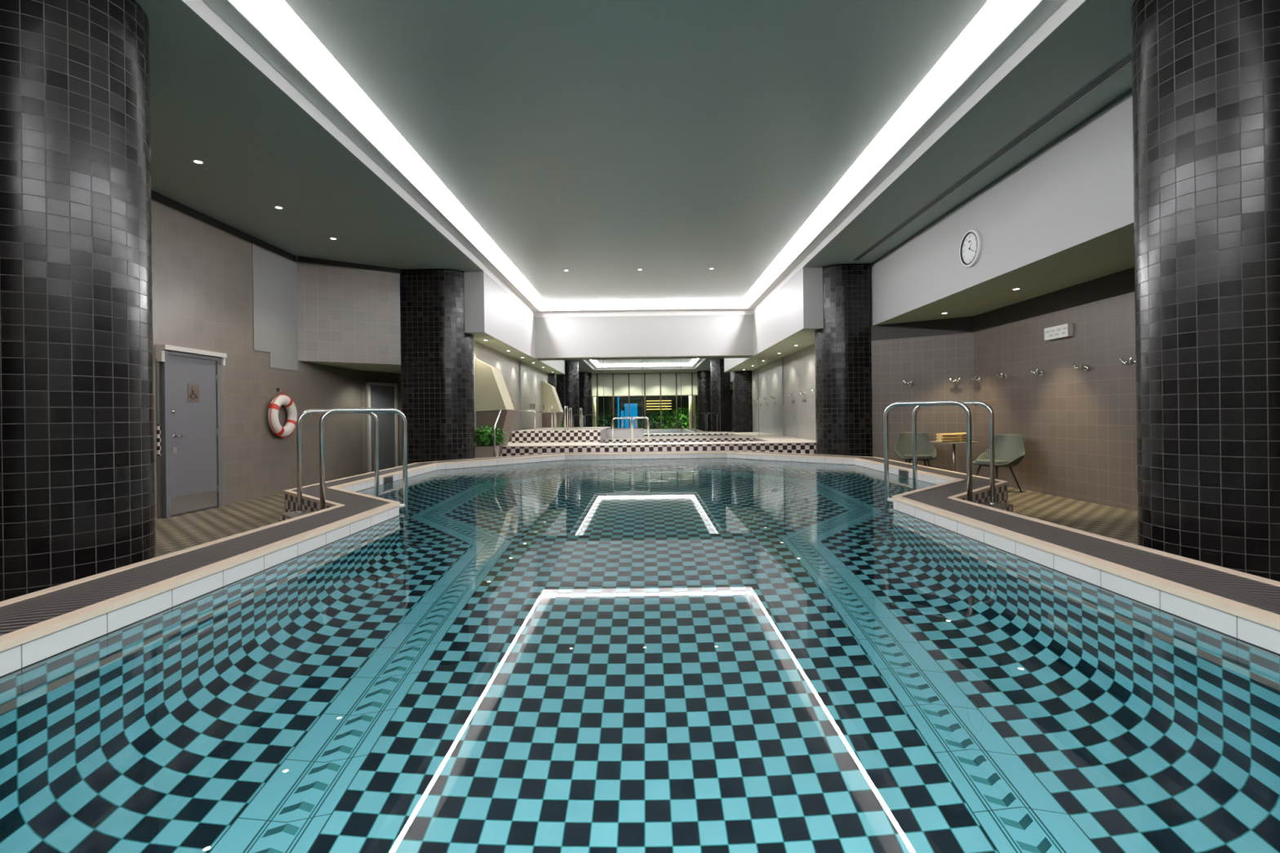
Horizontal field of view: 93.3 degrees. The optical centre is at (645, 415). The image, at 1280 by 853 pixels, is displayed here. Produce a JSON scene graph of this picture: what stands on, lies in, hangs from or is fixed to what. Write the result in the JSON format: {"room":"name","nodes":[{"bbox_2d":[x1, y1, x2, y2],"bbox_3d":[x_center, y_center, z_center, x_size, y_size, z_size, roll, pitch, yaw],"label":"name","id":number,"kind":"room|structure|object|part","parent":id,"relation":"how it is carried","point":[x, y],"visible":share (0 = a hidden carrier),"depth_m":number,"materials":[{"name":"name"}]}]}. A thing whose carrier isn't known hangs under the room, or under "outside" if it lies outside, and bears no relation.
{"room":"indoor swimming pool","nodes":[
{"label":"indoor swimming pool","id":0,"kind":"room"},
{"bbox_2d":[151,199,362,519],"bbox_3d":[-6.044,-0.700,3.925,0.030,3.950,17.850,-1,0,0],"label":"wall","id":1,"kind":"structure","parent":0,"point":[202,297],"depth_m":9.04,"materials":[{"name":"beige tile"}]},
{"bbox_2d":[155,344,226,518],"bbox_3d":[-5.988,0.195,8.030,0.120,2.160,1.104,-1,0,0],"label":"door","id":2,"kind":"structure","parent":1,"relation":"in","point":[188,380],"depth_m":7.93,"materials":[{"name":"grey paint"}]},
{"bbox_3d":[-5.992,0.435,7.700,0.005,0.080,0.080,-1,0,0],"label":"lock plate","id":3,"kind":"part","parent":2,"relation":"part of","materials":[{"name":"silver metal"}]},
{"bbox_3d":[-5.967,0.255,7.742,0.060,0.054,0.157,-1,0,0],"label":"lever handle","id":4,"kind":"part","parent":2,"relation":"part of","materials":[{"name":"silver metal"}]},
{"bbox_3d":[-6.002,-0.305,8.030,0.004,0.240,0.200,-1,0,0],"label":"sign plate","id":5,"kind":"part","parent":2,"relation":"part of","materials":[{"name":"brown metal"}]},
{"bbox_3d":[-5.984,1.140,8.030,0.003,0.210,0.820,-1,0,0],"label":"kick plate","id":6,"kind":"part","parent":2,"relation":"part of","materials":[{"name":"silver metal"}]},
{"bbox_2d":[252,243,297,370],"bbox_3d":[-6.066,-1.728,9.940,0.012,1.888,1.180,-1,0,0],"label":"wall panel","id":7,"kind":"object","parent":1,"relation":"attached to","point":[274,276],"visible":1,"depth_m":9.91,"materials":[{"name":"grey paint"}]},
{"bbox_2d":[134,0,483,271],"bbox_3d":[-4.801,-2.820,4.000,3.270,0.001,18.000,-1,0,0],"label":"ceiling","id":8,"kind":"structure","parent":0,"point":[260,150],"depth_m":6.84,"materials":[{"name":"grey paint"}]},
{"bbox_2d":[191,160,204,164],"bbox_3d":[-4.956,-2.818,6.700,0.110,0.009,0.110,-1,0,0],"label":"recessed light","id":9,"kind":"object","parent":8,"relation":"in","point":[197,162],"visible":1,"depth_m":6.70,"materials":[{"name":"white"}]},
{"bbox_2d":[151,190,296,262],"bbox_3d":[-6.125,-2.739,2.800,0.001,0.130,15.600,-1,0,0],"label":"trim","id":10,"kind":"structure","parent":8,"relation":"attached to","point":[155,196],"depth_m":8.64,"materials":[{"name":"grey paint"}]},
{"bbox_2d":[296,261,400,364],"bbox_3d":[-5.378,-1.843,11.055,1.718,1.740,0.001,-1,0,-36],"label":"wall","id":11,"kind":"structure","parent":0,"point":[345,314],"depth_m":11.02,"materials":[{"name":"beige tile"}]},
{"bbox_2d":[297,256,400,274],"bbox_3d":[-5.390,-2.763,11.095,1.718,0.100,0.001,-1,0,-36],"label":"trim","id":12,"kind":"structure","parent":11,"relation":"attached to","point":[302,259],"depth_m":11.06,"materials":[{"name":"grey paint"}]},
{"bbox_2d":[301,360,400,373],"bbox_3d":[-5.313,-0.974,12.275,1.800,0.001,3.450,-1,0,0],"label":"ceiling","id":13,"kind":"structure","parent":0,"point":[390,368],"depth_m":11.85,"materials":[{"name":"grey paint"}]},
{"bbox_2d":[361,370,402,474],"bbox_3d":[-5.302,0.146,13.610,2.015,2.240,0.551,-1,0,-31],"label":"wall","id":14,"kind":"structure","parent":0,"point":[366,376],"depth_m":13.19,"materials":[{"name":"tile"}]},
{"bbox_2d":[365,382,398,472],"bbox_3d":[-5.756,0.272,13.282,0.089,2.000,0.800,-1,0,24],"label":"door","id":15,"kind":"structure","parent":14,"relation":"in","point":[385,396],"depth_m":13.31,"materials":[{"name":"silver metal"}]},
{"bbox_2d":[475,358,515,457],"bbox_3d":[-3.347,-0.127,13.575,0.704,2.262,0.850,-1,0,0],"label":"wall","id":16,"kind":"structure","parent":0,"point":[492,394],"depth_m":13.16,"materials":[{"name":"beige paint"}]},
{"bbox_2d":[473,340,519,445],"bbox_3d":[-3.683,-0.204,15.000,0.001,2.900,5.600,-1,0,0],"label":"wall","id":17,"kind":"structure","parent":0,"point":[509,367],"depth_m":16.19,"materials":[{"name":"tile"}]},
{"bbox_2d":[463,271,538,360],"bbox_3d":[-3.433,-2.237,14.975,0.550,1.200,6.250,-1,0,0],"label":"wall","id":18,"kind":"structure","parent":0,"point":[491,314],"depth_m":13.03,"materials":[{"name":"white paint"}]},
{"bbox_2d":[234,0,1035,304],"bbox_3d":[-0.042,-3.340,7.730,6.500,0.040,19.360,-1,0,0],"label":"light","id":19,"kind":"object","parent":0,"point":[278,11],"depth_m":6.55,"materials":[{"name":"white"}]},
{"bbox_2d":[182,0,1085,317],"bbox_3d":[-0.039,-3.105,7.740,6.400,0.450,19.280,-1,0,0],"label":"trim","id":20,"kind":"structure","parent":19,"relation":"attached to","point":[227,18],"depth_m":6.35,"materials":[{"name":"white paint"}]},
{"bbox_2d":[539,299,747,305],"bbox_3d":[-0.040,-3.225,17.190,5.900,0.080,0.060,-1,0,0],"label":"light","id":21,"kind":"object","parent":20,"relation":"attached to","point":[741,300],"visible":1,"depth_m":17.17,"materials":[{"name":"white"}]},
{"bbox_2d":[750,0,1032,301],"bbox_3d":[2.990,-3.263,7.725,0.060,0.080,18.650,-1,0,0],"label":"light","id":22,"kind":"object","parent":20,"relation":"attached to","point":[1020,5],"visible":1,"depth_m":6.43,"materials":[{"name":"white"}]},
{"bbox_2d":[284,0,988,302],"bbox_3d":[-0.041,-3.270,7.750,5.420,0.140,18.300,-1,0,0],"label":"ceiling","id":23,"kind":"structure","parent":0,"point":[602,142],"depth_m":6.30,"materials":[{"name":"paint"}]},
{"bbox_2d":[534,314,753,359],"bbox_3d":[-0.029,-2.295,17.740,6.260,1.170,0.720,-1,0,0],"label":"ceiling beam","id":24,"kind":"structure","parent":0,"point":[673,336],"depth_m":17.38,"materials":[{"name":"white paint"}]},
{"bbox_2d":[155,486,1137,556],"bbox_3d":[-0.085,1.201,4.800,12.600,0.001,19.600,-1,0,0],"label":"floor","id":25,"kind":"structure","parent":0,"point":[175,533],"depth_m":7.08,"materials":[{"name":"tile"}]},
{"bbox_2d":[0,0,155,601],"bbox_3d":[-4.105,-0.789,4.050,1.310,4.080,1.020,-1,0,0],"label":"column","id":26,"kind":"structure","parent":25,"relation":"on","point":[77,482],"depth_m":3.75,"materials":[{"name":"tile"}]},
{"bbox_2d":[279,510,313,521],"bbox_3d":[-3.328,1.107,5.909,0.720,0.270,0.258,-1,0,45],"label":"step","id":27,"kind":"structure","parent":25,"relation":"on","point":[282,516],"depth_m":6.01,"materials":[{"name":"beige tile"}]},
{"bbox_2d":[400,268,475,464],"bbox_3d":[-4.070,-0.789,12.120,1.240,4.080,1.020,-1,0,0],"label":"column","id":28,"kind":"structure","parent":25,"relation":"on","point":[437,361],"depth_m":11.61,"materials":[{"name":"tile"}]},
{"bbox_2d":[475,444,498,458],"bbox_3d":[-3.409,0.940,12.890,0.480,0.606,0.420,-1,0,0],"label":"planter","id":29,"kind":"object","parent":25,"relation":"on","point":[481,451],"visible":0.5,"depth_m":12.68,"materials":[{"name":"beige stone"}]},
{"bbox_2d":[475,424,507,445],"bbox_3d":[-3.359,0.414,12.858,0.856,0.479,0.595,-1,0,-15],"label":"leafy plant","id":30,"kind":"object","parent":29,"relation":"in","point":[487,442],"visible":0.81,"depth_m":12.79,"materials":[{"name":"green plant"}]},
{"bbox_2d":[493,407,502,457],"bbox_3d":[-3.114,0.529,13.290,0.040,1.420,1.620,-1,0,0],"label":"stair rail","id":31,"kind":"object","parent":25,"relation":"on","point":[501,408],"visible":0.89,"depth_m":12.49,"materials":[{"name":"silver metal"}]},
{"bbox_2d":[284,484,1008,512],"bbox_3d":[0.013,1.015,6.185,8.360,0.369,14.570,-1,0,0],"label":"wall","id":32,"kind":"structure","parent":25,"relation":"on","point":[1001,493],"depth_m":6.58,"materials":[{"name":"black tile"}]},
{"bbox_2d":[0,450,1279,607],"bbox_3d":[0.010,0.816,6.184,8.377,0.032,14.588,-1,0,0],"label":"coping outer edge","id":33,"kind":"structure","parent":32,"relation":"on","point":[957,497],"depth_m":3.95,"materials":[{"name":"beige stone"}]},
{"bbox_2d":[814,263,872,457],"bbox_3d":[3.889,-0.889,12.120,0.920,4.080,1.020,-1,0,0],"label":"column","id":34,"kind":"structure","parent":25,"relation":"on","point":[842,348],"depth_m":11.62,"materials":[{"name":"tile"}]},
{"bbox_2d":[893,431,936,466],"bbox_3d":[4.715,0.716,10.508,0.691,0.857,0.597,-1,0,12],"label":"armchair","id":35,"kind":"object","parent":25,"relation":"on","point":[926,451],"visible":0.84,"depth_m":10.68,"materials":[{"name":"green plastic"}]},
{"bbox_2d":[902,454,932,457],"bbox_3d":[4.699,0.694,10.431,0.430,0.035,0.400,-1,0,12],"label":"seat cushion","id":36,"kind":"object","parent":35,"relation":"on","point":[904,455],"depth_m":10.27,"materials":[{"name":"green fabric"}]},
{"bbox_2d":[929,440,978,471],"bbox_3d":[5.090,0.779,9.950,0.730,0.715,0.730,-1,0,0],"label":"side table","id":37,"kind":"object","parent":25,"relation":"on","point":[953,443],"visible":0.45,"depth_m":9.93,"materials":[{"name":"brown"}]},
{"bbox_2d":[936,439,959,442],"bbox_3d":[4.934,0.400,9.840,0.301,0.048,0.200,-1,0,-1],"label":"folded towel","id":38,"kind":"object","parent":37,"relation":"on","point":[937,440],"visible":0.92,"depth_m":9.76,"materials":[{"name":"yellow fabric"}]},
{"bbox_2d":[936,435,960,439],"bbox_3d":[4.937,0.353,9.840,0.302,0.048,0.200,-1,0,-1],"label":"folded towel","id":39,"kind":"object","parent":38,"relation":"on","point":[939,437],"visible":0.98,"depth_m":9.76,"materials":[{"name":"yellow fabric"}]},
{"bbox_2d":[936,433,959,436],"bbox_3d":[4.935,0.306,9.840,0.302,0.048,0.200,-1,0,-2],"label":"folded towel","id":40,"kind":"object","parent":39,"relation":"on","point":[937,434],"visible":1,"depth_m":9.76,"materials":[{"name":"yellow fabric"}]},
{"bbox_3d":[5.090,0.781,9.950,0.040,0.670,0.040,-1,0,0],"label":"stem","id":41,"kind":"part","parent":37,"relation":"part of","materials":[{"name":"silver metal"}]},
{"bbox_3d":[5.250,0.396,10.040,0.242,0.047,0.200,-1,0,-34],"label":"folded towel","id":42,"kind":"object","parent":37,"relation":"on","visible":0},
{"bbox_3d":[5.249,0.349,10.040,0.242,0.047,0.200,-1,0,-34],"label":"folded towel","id":43,"kind":"object","parent":42,"relation":"on","visible":0},
{"bbox_2d":[953,432,966,435],"bbox_3d":[5.249,0.302,10.040,0.242,0.048,0.200,-1,0,-33],"label":"folded towel","id":44,"kind":"object","parent":43,"relation":"on","point":[961,433],"visible":0.51,"depth_m":9.95,"materials":[{"name":"yellow fabric"}]},
{"bbox_2d":[979,501,1013,512],"bbox_3d":[3.355,1.023,5.909,0.258,0.270,0.720,-1,0,45],"label":"step","id":45,"kind":"structure","parent":25,"relation":"on","point":[1003,506],"depth_m":6.00,"materials":[{"name":"grey tile"}]},
{"bbox_2d":[972,434,1025,492],"bbox_3d":[5.317,0.709,9.109,0.597,0.857,0.691,-1,0,-18],"label":"armchair","id":46,"kind":"object","parent":25,"relation":"on","point":[1009,449],"visible":0.83,"depth_m":9.12,"materials":[{"name":"green plastic"}]},
{"bbox_3d":[5.043,0.936,9.212,0.165,0.408,0.032,-1,0,21],"label":"leg","id":47,"kind":"part","parent":46,"relation":"part of","materials":[{"name":"grey metal"}]},
{"bbox_2d":[974,459,1012,464],"bbox_3d":[5.241,0.687,9.085,0.400,0.035,0.430,-1,0,-18],"label":"seat cushion","id":48,"kind":"object","parent":46,"relation":"on","point":[977,461],"depth_m":9.02,"materials":[{"name":"green fabric"}]},
{"bbox_3d":[5.156,0.935,8.863,0.032,0.408,0.165,-1,0,33],"label":"leg","id":49,"kind":"part","parent":46,"relation":"part of","materials":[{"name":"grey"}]},
{"bbox_3d":[5.494,0.930,8.973,0.181,0.409,0.032,-1,0,17],"label":"leg","id":50,"kind":"part","parent":46,"relation":"part of","materials":[{"name":"grey metal"}]},
{"bbox_2d":[1131,0,1279,582],"bbox_3d":[3.899,-0.889,4.050,0.940,4.080,1.020,-1,0,0],"label":"column","id":51,"kind":"structure","parent":25,"relation":"on","point":[1206,73],"depth_m":3.77,"materials":[{"name":"tile"}]},
{"bbox_2d":[519,356,783,438],"bbox_3d":[-0.003,-0.250,17.910,9.200,2.900,0.180,-1,0,0],"label":"wall","id":52,"kind":"structure","parent":0,"point":[620,433],"depth_m":17.82,"materials":[{"name":"white paint"}]},
{"bbox_2d":[520,360,564,429],"bbox_3d":[-3.018,-0.627,17.794,1.288,2.027,0.012,-1,0,0],"label":"mirror panel","id":53,"kind":"object","parent":52,"relation":"attached to","point":[542,381],"visible":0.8,"depth_m":17.79,"materials":[{"name":"clear glass"}]},
{"bbox_2d":[564,359,604,428],"bbox_3d":[-1.793,-0.642,17.794,1.138,2.027,0.012,-1,0,0],"label":"mirror panel","id":54,"kind":"object","parent":52,"relation":"attached to","point":[584,379],"visible":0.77,"depth_m":17.79,"materials":[{"name":"clear glass"}]},
{"bbox_2d":[603,359,642,428],"bbox_3d":[-0.648,-0.656,17.794,1.128,2.027,0.012,-1,0,0],"label":"mirror panel","id":55,"kind":"object","parent":52,"relation":"attached to","point":[623,378],"visible":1,"depth_m":17.79,"materials":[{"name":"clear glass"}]},
{"bbox_2d":[642,358,681,437],"bbox_3d":[0.493,-0.523,17.794,1.128,2.322,0.012,-1,0,0],"label":"mirror panel","id":56,"kind":"object","parent":52,"relation":"attached to","point":[661,378],"visible":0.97,"depth_m":17.79,"materials":[{"name":"clear glass"}]},
{"bbox_2d":[680,358,719,437],"bbox_3d":[1.633,-0.537,17.794,1.128,2.322,0.012,-1,0,0],"label":"mirror panel","id":57,"kind":"object","parent":52,"relation":"attached to","point":[700,377],"visible":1,"depth_m":17.79,"materials":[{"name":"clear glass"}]},
{"bbox_2d":[720,357,758,436],"bbox_3d":[2.768,-0.552,17.794,1.118,2.322,0.012,-1,0,0],"label":"mirror panel","id":58,"kind":"object","parent":52,"relation":"attached to","point":[739,385],"visible":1,"depth_m":17.79,"materials":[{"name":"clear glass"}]},
{"bbox_2d":[758,357,782,436],"bbox_3d":[3.693,-0.563,17.794,0.708,2.322,0.012,-1,0,0],"label":"mirror panel","id":59,"kind":"object","parent":52,"relation":"attached to","point":[770,369],"visible":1,"depth_m":17.79,"materials":[{"name":"clear glass"}]},
{"bbox_2d":[500,428,816,456],"bbox_3d":[0.225,0.772,15.672,7.730,0.850,4.255,-1,0,0],"label":"raised platform","id":60,"kind":"object","parent":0,"point":[527,442],"visible":0.46,"depth_m":13.91,"materials":[{"name":"tile"}]},
{"bbox_2d":[515,410,535,431],"bbox_3d":[-3.190,0.121,15.900,0.618,0.538,0.036,-1,0,0],"label":"rail","id":61,"kind":"object","parent":60,"relation":"on","point":[534,411],"visible":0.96,"depth_m":15.88,"materials":[{"name":"silver metal"}]},
{"bbox_2d":[551,405,555,431],"bbox_3d":[-2.419,0.061,15.950,0.036,0.638,0.536,-1,0,0],"label":"rail","id":62,"kind":"object","parent":60,"relation":"on","point":[552,406],"visible":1,"depth_m":15.71,"materials":[{"name":"silver metal"}]},
{"bbox_2d":[564,405,568,430],"bbox_3d":[-2.079,0.057,15.950,0.036,0.638,0.536,-1,0,0],"label":"rail","id":63,"kind":"object","parent":60,"relation":"on","point":[565,406],"visible":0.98,"depth_m":15.72,"materials":[{"name":"silver metal"}]},
{"bbox_2d":[612,417,631,443],"bbox_3d":[-0.551,0.343,14.500,0.486,0.618,0.036,-1,0,0],"label":"rail","id":64,"kind":"object","parent":60,"relation":"on","point":[613,419],"visible":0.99,"depth_m":14.48,"materials":[{"name":"silver metal"}]},
{"bbox_2d":[631,417,649,443],"bbox_3d":[-0.106,0.337,14.420,0.416,0.618,0.036,-1,0,0],"label":"rail","id":65,"kind":"object","parent":60,"relation":"on","point":[634,417],"visible":1,"depth_m":14.40,"materials":[{"name":"silver metal"}]},
{"bbox_2d":[750,266,823,357],"bbox_3d":[3.576,-2.325,14.975,0.950,1.200,6.250,-1,0,0],"label":"wall","id":66,"kind":"structure","parent":0,"point":[791,317],"depth_m":13.24,"materials":[{"name":"white paint"}]},
{"bbox_2d":[782,343,816,440],"bbox_3d":[4.077,-0.301,14.850,0.001,2.900,5.900,-1,0,0],"label":"wall","id":67,"kind":"structure","parent":0,"point":[798,366],"depth_m":15.90,"materials":[{"name":"tile"}]},
{"bbox_2d":[803,0,1134,266],"bbox_3d":[3.754,-2.927,4.000,1.320,0.001,18.000,-1,0,0],"label":"ceiling","id":68,"kind":"structure","parent":0,"point":[1096,35],"depth_m":6.06,"materials":[{"name":"grey paint"}]},
{"bbox_2d":[852,51,1132,261],"bbox_3d":[3.954,-2.924,6.200,0.100,0.010,10.400,-1,0,0],"label":"ceiling vent","id":69,"kind":"object","parent":68,"relation":"in","point":[1126,59],"visible":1,"depth_m":6.37,"materials":[{"name":"grey paint"}]},
{"bbox_2d":[870,92,1134,325],"bbox_3d":[5.121,-2.344,3.375,1.500,1.200,16.750,-1,0,0],"label":"wall","id":70,"kind":"structure","parent":0,"point":[1064,218],"depth_m":7.10,"materials":[{"name":"white paint"}]},
{"bbox_2d":[959,229,982,267],"bbox_3d":[4.349,-2.240,8.080,0.048,0.490,0.490,-1,0,0],"label":"wall clock","id":71,"kind":"object","parent":70,"relation":"attached to","point":[971,246],"visible":1,"depth_m":8.05,"materials":[{"name":"white plastic"}]},
{"bbox_2d":[871,87,1132,265],"bbox_3d":[4.356,-2.917,3.300,0.014,0.034,16.600,-1,0,0],"label":"trim","id":72,"kind":"structure","parent":70,"relation":"attached to","point":[1130,91],"depth_m":6.92,"materials":[{"name":"grey"}]},
{"bbox_2d":[871,266,1134,341],"bbox_3d":[4.995,-1.598,3.350,1.530,0.290,16.700,-1,0,0],"label":"trim","id":73,"kind":"structure","parent":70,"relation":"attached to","point":[1122,282],"depth_m":9.24,"materials":[{"name":"grey paint"}]},
{"bbox_2d":[871,292,1137,511],"bbox_3d":[5.013,-0.158,3.350,1.530,2.590,16.700,-1,0,0],"label":"wall","id":74,"kind":"structure","parent":0,"point":[1077,428],"depth_m":8.89,"materials":[{"name":"tile"}]},
{"bbox_2d":[902,379,913,386],"bbox_3d":[4.875,-0.608,11.178,0.184,0.115,0.127,-1,0,36],"label":"robe hook","id":75,"kind":"object","parent":74,"relation":"attached to","point":[908,383],"visible":1,"depth_m":11.17,"materials":[{"name":"silver metal"}]},
{"bbox_2d":[949,377,960,384],"bbox_3d":[5.500,-0.615,10.718,0.184,0.115,0.127,-1,0,36],"label":"robe hook","id":76,"kind":"object","parent":74,"relation":"attached to","point":[955,381],"visible":1,"depth_m":10.71,"materials":[{"name":"silver metal"}]},
{"bbox_2d":[969,375,980,382],"bbox_3d":[5.708,-0.633,10.450,0.126,0.115,0.184,-1,0,0],"label":"robe hook","id":77,"kind":"object","parent":74,"relation":"attached to","point":[978,379],"visible":1,"depth_m":10.43,"materials":[{"name":"silver metal"}]},
{"bbox_2d":[995,372,1007,379],"bbox_3d":[5.708,-0.633,9.670,0.126,0.115,0.184,-1,0,0],"label":"robe hook","id":78,"kind":"object","parent":74,"relation":"attached to","point":[1004,376],"visible":1,"depth_m":9.65,"materials":[{"name":"silver metal"}]},
{"bbox_2d":[1029,368,1044,376],"bbox_3d":[5.708,-0.633,8.800,0.126,0.115,0.184,-1,0,0],"label":"robe hook","id":79,"kind":"object","parent":74,"relation":"attached to","point":[1040,372],"visible":1,"depth_m":8.78,"materials":[{"name":"silver metal"}]},
{"bbox_2d":[1044,323,1073,340],"bbox_3d":[5.730,-1.162,8.380,0.072,0.170,0.480,-1,0,0],"label":"wall sign","id":80,"kind":"object","parent":74,"relation":"attached to","point":[1064,331],"visible":1,"depth_m":8.31,"materials":[{"name":"white"}]},
{"bbox_2d":[1071,362,1088,372],"bbox_3d":[5.708,-0.633,7.920,0.126,0.115,0.184,-1,0,0],"label":"robe hook","id":81,"kind":"object","parent":74,"relation":"attached to","point":[1084,367],"visible":1,"depth_m":7.90,"materials":[{"name":"silver metal"}]},
{"bbox_2d":[1119,356,1135,367],"bbox_3d":[5.708,-0.633,7.120,0.126,0.115,0.184,-1,0,0],"label":"robe hook","id":82,"kind":"object","parent":74,"relation":"attached to","point":[1131,362],"visible":0.96,"depth_m":7.11,"materials":[{"name":"silver metal"}]},
{"bbox_3d":[0.022,1.727,6.225,7.520,1.505,13.650,-1,0,0],"label":"basin","id":83,"kind":"object","parent":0,"visible":0},
{"bbox_2d":[0,457,1279,852],"bbox_3d":[0.012,0.930,6.225,7.520,0.001,13.650,-1,0,0],"label":"pool water","id":84,"kind":"object","parent":83,"relation":"in","point":[700,655],"visible":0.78,"depth_m":1.99,"materials":[{"name":"teal liquid"}]},
{"bbox_2d":[0,453,1279,676],"bbox_3d":[0.011,0.902,6.225,7.520,0.145,13.650,-1,0,0],"label":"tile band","id":85,"kind":"object","parent":83,"relation":"attached to","point":[20,656],"visible":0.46,"depth_m":3.22,"materials":[{"name":"white tile"}]},
{"bbox_2d":[293,408,379,512],"bbox_3d":[-3.250,0.725,6.393,0.100,1.592,0.843,-1,0,43],"label":"pool handrail","id":86,"kind":"object","parent":85,"relation":"attached to","point":[299,459],"visible":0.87,"depth_m":6.15,"materials":[{"name":"silver metal"}]},
{"bbox_2d":[319,408,408,511],"bbox_3d":[-2.718,0.718,5.856,0.850,1.592,0.100,-1,0,-43],"label":"pool handrail","id":87,"kind":"object","parent":85,"relation":"attached to","point":[322,444],"visible":0.67,"depth_m":5.81,"materials":[{"name":"silver metal"}]},
{"bbox_2d":[382,475,393,484],"bbox_3d":[-3.719,0.932,8.750,0.016,0.120,0.320,-1,0,0],"label":"skimmer","id":88,"kind":"object","parent":85,"relation":"attached to","point":[388,479],"visible":0.83,"depth_m":8.72,"materials":[{"name":"silver metal"}]},
{"bbox_2d":[0,451,1279,652],"bbox_3d":[0.010,0.816,6.220,7.629,0.032,13.770,-1,0,0],"label":"coping inner edge","id":89,"kind":"structure","parent":85,"relation":"on","point":[1271,620],"depth_m":3.20,"materials":[{"name":"white tile"}]},
{"bbox_2d":[0,451,1279,635],"bbox_3d":[0.010,0.821,6.189,8.276,0.030,14.478,-1,0,0],"label":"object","id":90,"kind":"object","parent":89,"relation":"on","point":[20,615],"visible":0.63,"depth_m":3.44,"materials":[{"name":"beige tile"}]},
{"bbox_2d":[0,457,1279,678],"bbox_3d":[0.012,0.929,6.225,7.516,0.009,13.646,-1,0,0],"label":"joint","id":91,"kind":"object","parent":85,"relation":"attached to","point":[680,458],"visible":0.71,"depth_m":3.19,"materials":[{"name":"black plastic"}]},
{"bbox_2d":[898,468,908,478],"bbox_3d":[3.741,0.838,8.750,0.016,0.120,0.320,-1,0,0],"label":"skimmer","id":92,"kind":"object","parent":85,"relation":"attached to","point":[902,473],"visible":0.78,"depth_m":8.72,"materials":[{"name":"silver metal"}]},
{"bbox_2d":[883,400,972,504],"bbox_3d":[2.752,0.649,5.874,0.100,1.592,0.850,-1,0,-43],"label":"pool handrail","id":93,"kind":"object","parent":85,"relation":"attached to","point":[968,414],"visible":0.7,"depth_m":5.82,"materials":[{"name":"silver metal"}]},
{"bbox_2d":[911,400,998,504],"bbox_3d":[3.267,0.643,6.393,0.100,1.592,0.843,-1,0,-43],"label":"pool handrail","id":94,"kind":"object","parent":85,"relation":"attached to","point":[992,457],"visible":0.81,"depth_m":6.14,"materials":[{"name":"silver metal"}]},
{"bbox_3d":[-6.015,-0.430,9.950,0.082,0.050,0.080,-1,0,0],"label":"wall hook","id":95,"kind":"object","parent":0,"visible":0},
{"bbox_2d":[267,388,297,438],"bbox_3d":[-5.966,-0.042,9.950,0.146,0.817,0.734,-1,0,0],"label":"lifebuoy","id":96,"kind":"object","parent":95,"relation":"hanging from","point":[277,429],"visible":1,"depth_m":9.85,"materials":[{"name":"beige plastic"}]}
]}

